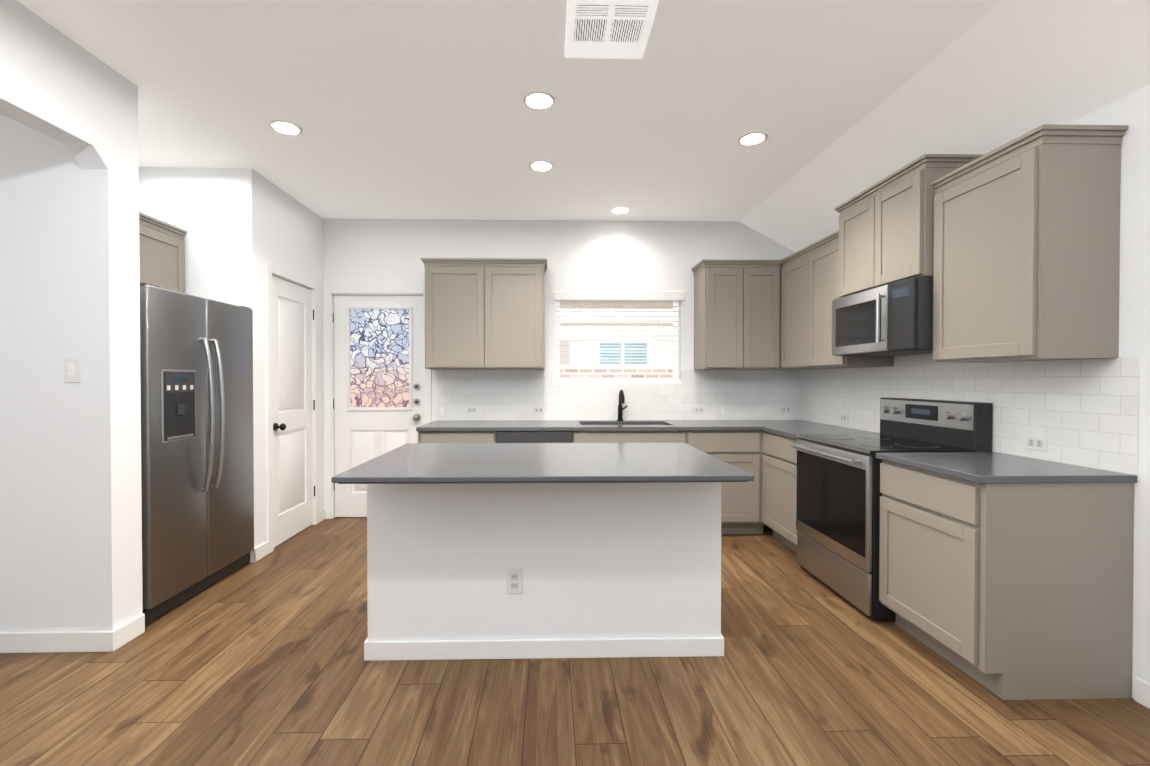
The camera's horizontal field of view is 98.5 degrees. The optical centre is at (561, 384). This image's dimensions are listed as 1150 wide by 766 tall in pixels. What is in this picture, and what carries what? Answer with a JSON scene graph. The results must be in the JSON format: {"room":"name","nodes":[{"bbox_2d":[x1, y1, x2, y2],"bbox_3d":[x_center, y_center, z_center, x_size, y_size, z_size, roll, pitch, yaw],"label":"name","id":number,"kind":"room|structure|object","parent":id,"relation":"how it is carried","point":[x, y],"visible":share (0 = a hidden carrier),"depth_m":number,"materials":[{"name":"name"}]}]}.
{"room":"kitchen","nodes":[
{"label":"kitchen","id":0,"kind":"room"},
{"bbox_2d":[0,65,142,631],"bbox_3d":[-3.334,-0.140,2.357,2.470,2.770,0.170,0,1,-1],"label":"wall","id":1,"kind":"structure","parent":0,"point":[70,514],"depth_m":2.30,"materials":[{"name":"white paint"}]},
{"bbox_2d":[0,627,120,652],"bbox_3d":[-3.325,1.198,2.282,2.483,0.095,0.017,0,1,-1],"label":"baseboard","id":2,"kind":"structure","parent":1,"relation":"attached to","point":[69,641],"depth_m":2.30,"materials":[{"name":"white wood"}]},
{"bbox_2d":[64,358,79,382],"bbox_3d":[-2.267,-0.064,2.291,0.070,0.115,0.011,0,1,-1],"label":"light switch","id":3,"kind":"object","parent":1,"relation":"attached to","point":[71,370],"visible":1,"depth_m":2.29,"materials":[{"name":"white plastic"}]},
{"bbox_2d":[0,0,323,547],"bbox_3d":[-2.125,-0.122,0.609,0.130,2.770,7.760,0,1,-1],"label":"wall","id":4,"kind":"structure","parent":0,"point":[240,226],"depth_m":3.40,"materials":[{"name":"white paint"}]},
{"bbox_2d":[272,276,311,546],"bbox_3d":[-2.134,0.204,3.973,0.115,2.032,0.640,0,1,-1],"label":"pantry door","id":5,"kind":"structure","parent":4,"relation":"in","point":[292,401],"depth_m":3.96,"materials":[{"name":"white wood"}]},
{"bbox_2d":[265,261,319,553],"bbox_3d":[-2.197,0.170,3.971,0.134,2.117,0.794,0,1,-1],"label":"door frame","id":6,"kind":"structure","parent":4,"relation":"attached to","point":[271,269],"depth_m":3.76,"materials":[{"name":"white wood"}]},
{"bbox_2d":[139,167,230,303],"bbox_3d":[-2.649,-0.152,3.483,0.750,2.770,0.150,0,1,-1],"label":"wall","id":7,"kind":"structure","parent":0,"point":[197,201],"depth_m":3.40,"materials":[{"name":"white paint"}]},
{"bbox_2d":[249,545,260,562],"bbox_3d":[-2.520,1.186,3.433,0.803,0.095,0.043,0,1,-1],"label":"baseboard","id":8,"kind":"structure","parent":7,"relation":"attached to","point":[255,555],"depth_m":3.43,"materials":[{"name":"white wood"}]},
{"bbox_2d":[323,219,794,421],"bbox_3d":[-0.023,-0.163,4.616,4.870,2.770,0.160,0,1,-1],"label":"wall","id":9,"kind":"structure","parent":0,"point":[590,255],"depth_m":4.53,"materials":[{"name":"white paint"}]},
{"bbox_2d":[323,286,431,518],"bbox_3d":[-1.670,0.166,4.576,0.972,2.112,0.174,0,1,-1],"label":"door frame","id":10,"kind":"structure","parent":9,"relation":"attached to","point":[329,292],"depth_m":4.49,"materials":[{"name":"white wood"}]},
{"bbox_2d":[334,295,422,516],"bbox_3d":[-1.669,0.204,4.505,0.808,2.022,0.127,0,1,-1],"label":"back door","id":11,"kind":"structure","parent":9,"relation":"in","point":[378,375],"depth_m":4.53,"materials":[{"name":"white wood"}]},
{"bbox_2d":[438,404,445,416],"bbox_3d":[-1.086,0.238,4.503,0.070,0.115,0.011,0,1,-1],"label":"light switch","id":12,"kind":"object","parent":9,"relation":"attached to","point":[441,410],"visible":1,"depth_m":4.50,"materials":[{"name":"white plastic"}]},
{"bbox_2d":[466,406,477,413],"bbox_3d":[-0.816,0.238,4.510,0.115,0.070,0.008,0,1,-1],"label":"outlet","id":13,"kind":"object","parent":9,"relation":"attached to","point":[471,409],"visible":1,"depth_m":4.51,"materials":[{"name":"white plastic"}]},
{"bbox_2d":[421,258,546,369],"bbox_3d":[-0.655,-0.596,4.340,1.057,0.930,0.351,0,1,-1],"label":"upper cabinet","id":14,"kind":"object","parent":9,"relation":"attached to","point":[484,313],"visible":1,"depth_m":4.18,"materials":[{"name":"beige wood"}]},
{"bbox_2d":[532,406,544,413],"bbox_3d":[-0.210,0.238,4.524,0.115,0.070,0.008,0,1,-1],"label":"outlet","id":15,"kind":"object","parent":9,"relation":"attached to","point":[538,409],"visible":1,"depth_m":4.52,"materials":[{"name":"white plastic"}]},
{"bbox_2d":[436,370,799,420],"bbox_3d":[0.536,0.099,4.547,3.355,0.465,0.008,0,1,-1],"label":"backsplash","id":16,"kind":"structure","parent":9,"relation":"attached to","point":[499,395],"depth_m":4.54,"materials":[{"name":"white tile"}]},
{"bbox_2d":[556,300,680,382],"bbox_3d":[0.523,-0.426,4.621,1.155,0.825,0.148,0,1,-1],"label":"window","id":17,"kind":"structure","parent":9,"relation":"in","point":[675,358],"depth_m":4.66,"materials":[{"name":"white plastic"}]},
{"bbox_2d":[554,291,683,380],"bbox_3d":[0.525,-0.438,4.566,1.195,0.823,0.078,0,1,-1],"label":"window blinds","id":18,"kind":"object","parent":17,"relation":"attached to","point":[664,296],"visible":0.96,"depth_m":4.55,"materials":[{"name":"white plastic"}]},
{"bbox_2d":[693,406,704,413],"bbox_3d":[1.264,0.237,4.556,0.115,0.070,0.008,0,1,-1],"label":"outlet","id":19,"kind":"object","parent":9,"relation":"attached to","point":[698,409],"visible":1,"depth_m":4.55,"materials":[{"name":"white plastic"}]},
{"bbox_2d":[719,404,725,415],"bbox_3d":[1.484,0.237,4.560,0.070,0.115,0.011,0,1,-1],"label":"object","id":20,"kind":"structure","parent":9,"relation":"attached to","point":[722,409],"depth_m":4.56,"materials":[{"name":"white plastic"}]},
{"bbox_2d":[691,259,774,369],"bbox_3d":[1.527,-0.596,4.377,0.660,0.930,0.374,0,1,-1],"label":"upper cabinet","id":21,"kind":"object","parent":9,"relation":"attached to","point":[734,300],"depth_m":4.23,"materials":[{"name":"beige wood"}]},
{"bbox_2d":[780,406,791,413],"bbox_3d":[2.074,0.237,4.574,0.115,0.070,0.008,0,1,-1],"label":"outlet","id":22,"kind":"object","parent":9,"relation":"attached to","point":[785,409],"visible":1,"depth_m":4.57,"materials":[{"name":"white plastic"}]},
{"bbox_2d":[0,517,1149,765],"bbox_3d":[-1.115,1.313,0.646,7.230,0.100,8.160,0,1,-1],"label":"floor","id":23,"kind":"structure","parent":0,"point":[260,663],"depth_m":1.97,"materials":[{"name":"wood"}]},
{"bbox_2d":[140,283,253,624],"bbox_3d":[-2.467,0.360,2.954,0.865,1.758,0.895,0,1,-1],"label":"refrigerator","id":24,"kind":"object","parent":23,"relation":"on","point":[197,450],"visible":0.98,"depth_m":2.82,"materials":[{"name":"grey metal"}]},
{"bbox_2d":[496,431,571,442],"bbox_3d":[-0.222,0.798,4.206,0.602,0.856,0.650,0,1,-1],"label":"dishwasher","id":25,"kind":"object","parent":23,"relation":"on","point":[533,436],"visible":0.15,"depth_m":3.91,"materials":[{"name":"grey metal"}]},
{"bbox_2d":[359,483,723,660],"bbox_3d":[-0.080,0.813,2.589,1.636,0.860,0.696,0,1,-1],"label":"kitchen island","id":26,"kind":"object","parent":23,"relation":"on","point":[532,550],"depth_m":2.25,"materials":[{"name":"white paint"}]},
{"bbox_2d":[331,443,753,482],"bbox_3d":[-0.077,0.369,2.435,1.650,0.030,1.010,0,1,-1],"label":"island countertop","id":27,"kind":"structure","parent":26,"relation":"on","point":[412,462],"depth_m":2.20,"materials":[{"name":"grey stone"}]},
{"bbox_2d":[418,430,763,533],"bbox_3d":[0.536,0.796,4.247,3.361,0.858,0.618,0,1,-1],"label":"base cabinet","id":28,"kind":"object","parent":23,"relation":"on","point":[741,507],"visible":0.19,"depth_m":3.96,"materials":[{"name":"beige wood"}]},
{"bbox_2d":[416,389,826,430],"bbox_3d":[0.535,0.309,4.233,3.368,0.523,0.636,0,1,-1],"label":"countertop","id":29,"kind":"structure","parent":28,"relation":"on","point":[619,424],"depth_m":4.04,"materials":[{"name":"grey stone"}]},
{"bbox_2d":[617,389,627,420],"bbox_3d":[0.554,0.190,4.427,0.099,0.288,0.202,0,1,-1],"label":"faucet","id":30,"kind":"object","parent":29,"relation":"on","point":[621,394],"depth_m":4.48,"materials":[{"name":"black metal"}]},
{"bbox_2d":[791,398,991,619],"bbox_3d":[1.879,0.666,2.951,0.718,1.145,0.756,0,1,-1],"label":"range","id":31,"kind":"object","parent":23,"relation":"on","point":[838,494],"visible":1,"depth_m":2.80,"materials":[{"name":"silver metal"}]},
{"bbox_2d":[762,431,1133,699],"bbox_3d":[1.938,0.809,2.974,0.618,0.858,2.029,0,1,-1],"label":"base cabinet","id":32,"kind":"object","parent":23,"relation":"on","point":[1013,591],"depth_m":1.97,"materials":[{"name":"beige wood"}]},
{"bbox_2d":[760,425,879,438],"bbox_3d":[1.914,0.357,3.626,0.638,0.030,0.591,0,1,-1],"label":"countertop","id":33,"kind":"structure","parent":32,"relation":"on","point":[792,431],"depth_m":3.72,"materials":[{"name":"grey stone"}]},
{"bbox_2d":[876,452,1136,483],"bbox_3d":[1.946,0.371,2.255,0.633,0.030,0.625,0,1,-1],"label":"countertop","id":34,"kind":"structure","parent":32,"relation":"on","point":[987,467],"depth_m":2.10,"materials":[{"name":"grey stone"}]},
{"bbox_2d":[17,0,1149,251],"bbox_3d":[-1.115,-1.349,0.618,7.230,0.616,8.160,0,1,-1],"label":"ceiling","id":35,"kind":"structure","parent":0,"point":[405,108],"depth_m":2.46,"materials":[{"name":"white paint"}]},
{"bbox_2d":[269,120,302,135],"bbox_3d":[-1.589,-1.477,2.857,0.169,0.006,0.169,1,1,44],"label":"recessed light","id":36,"kind":"object","parent":35,"relation":"in","point":[281,126],"depth_m":2.84,"materials":[{"name":"white"}]},
{"bbox_2d":[523,91,555,109],"bbox_3d":[-0.116,-1.474,2.580,0.169,0.006,0.169,1,1,44],"label":"recessed light","id":37,"kind":"object","parent":35,"relation":"in","point":[538,100],"depth_m":2.57,"materials":[{"name":"white"}]},
{"bbox_2d":[529,160,553,171],"bbox_3d":[-0.137,-1.483,3.369,0.169,0.006,0.169,1,1,44],"label":"recessed light","id":38,"kind":"object","parent":35,"relation":"in","point":[540,165],"depth_m":3.37,"materials":[{"name":"white"}]},
{"bbox_2d":[565,0,658,58],"bbox_3d":[0.193,-1.466,2.057,0.350,0.011,0.350,0,1,-1],"label":"ceiling vent","id":39,"kind":"object","parent":35,"relation":"in","point":[613,29],"visible":1,"depth_m":2.03,"materials":[{"name":"white metal"}]},
{"bbox_2d":[611,207,629,213],"bbox_3d":[0.506,-1.492,4.254,0.169,0.006,0.169,1,1,44],"label":"recessed light","id":40,"kind":"object","parent":35,"relation":"in","point":[617,210],"depth_m":4.24,"materials":[{"name":"white"}]},
{"bbox_2d":[738,132,767,145],"bbox_3d":[1.153,-1.479,2.988,0.169,0.006,0.169,1,1,44],"label":"recessed light","id":41,"kind":"object","parent":35,"relation":"in","point":[753,138],"depth_m":2.98,"materials":[{"name":"white"}]},
{"bbox_2d":[895,84,1149,698],"bbox_3d":[2.377,-0.124,0.788,0.160,2.770,7.920,0,1,-1],"label":"wall","id":42,"kind":"structure","parent":0,"point":[1131,110],"depth_m":1.95,"materials":[{"name":"white paint"}]},
{"bbox_2d":[839,413,847,422],"bbox_3d":[2.216,0.264,3.890,0.008,0.070,0.115,0,1,-1],"label":"outlet","id":43,"kind":"object","parent":42,"relation":"attached to","point":[843,417],"visible":1,"depth_m":3.89,"materials":[{"name":"white plastic"}]},
{"bbox_2d":[771,124,1127,369],"bbox_3d":[2.032,-0.652,3.277,0.416,1.065,2.594,0,1,-1],"label":"upper cabinet","id":44,"kind":"object","parent":42,"relation":"attached to","point":[1012,248],"depth_m":2.23,"materials":[{"name":"beige wood"}]},
{"bbox_2d":[832,276,932,355],"bbox_3d":[2.002,-0.372,2.943,0.470,0.379,0.750,0,1,-1],"label":"microwave","id":45,"kind":"object","parent":44,"relation":"attached to","point":[894,319],"visible":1,"depth_m":2.78,"materials":[{"name":"grey metal"}]},
{"bbox_2d":[800,354,1139,474],"bbox_3d":[2.239,0.086,3.251,0.008,0.540,2.610,0,1,-1],"label":"backsplash","id":46,"kind":"structure","parent":42,"relation":"attached to","point":[1082,412],"depth_m":2.41,"materials":[{"name":"white tile"}]},
{"bbox_2d":[1024,435,1047,451],"bbox_3d":[2.251,0.280,2.350,0.008,0.070,0.115,0,1,-1],"label":"outlet","id":47,"kind":"object","parent":42,"relation":"attached to","point":[1036,443],"visible":1,"depth_m":2.34,"materials":[{"name":"white plastic"}]},
{"bbox_2d":[1134,677,1149,708],"bbox_3d":[2.321,1.228,-0.602,0.013,0.095,5.115,0,1,-1],"label":"baseboard","id":48,"kind":"structure","parent":42,"relation":"attached to","point":[1141,687],"depth_m":1.93,"materials":[{"name":"white wood"}]},
{"bbox_3d":[-2.971,-0.146,2.925,0.120,2.770,0.950,0,1,-1],"label":"wall","id":49,"kind":"structure","parent":0,"visible":0},
{"bbox_2d":[139,212,186,292],"bbox_3d":[-2.734,-0.803,2.924,0.351,0.485,0.942,0,1,-1],"label":"upper cabinet","id":50,"kind":"object","parent":49,"relation":"attached to","point":[162,254],"visible":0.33,"depth_m":3.19,"materials":[{"name":"beige wood"}]},
{"label":"outside","id":51,"kind":"structure","parent":0,"visible":0},
{"bbox_2d":[560,300,672,377],"bbox_3d":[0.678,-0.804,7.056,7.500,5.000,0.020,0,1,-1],"label":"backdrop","id":52,"kind":"structure","parent":51,"point":[603,368],"depth_m":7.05,"materials":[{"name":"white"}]}
]}

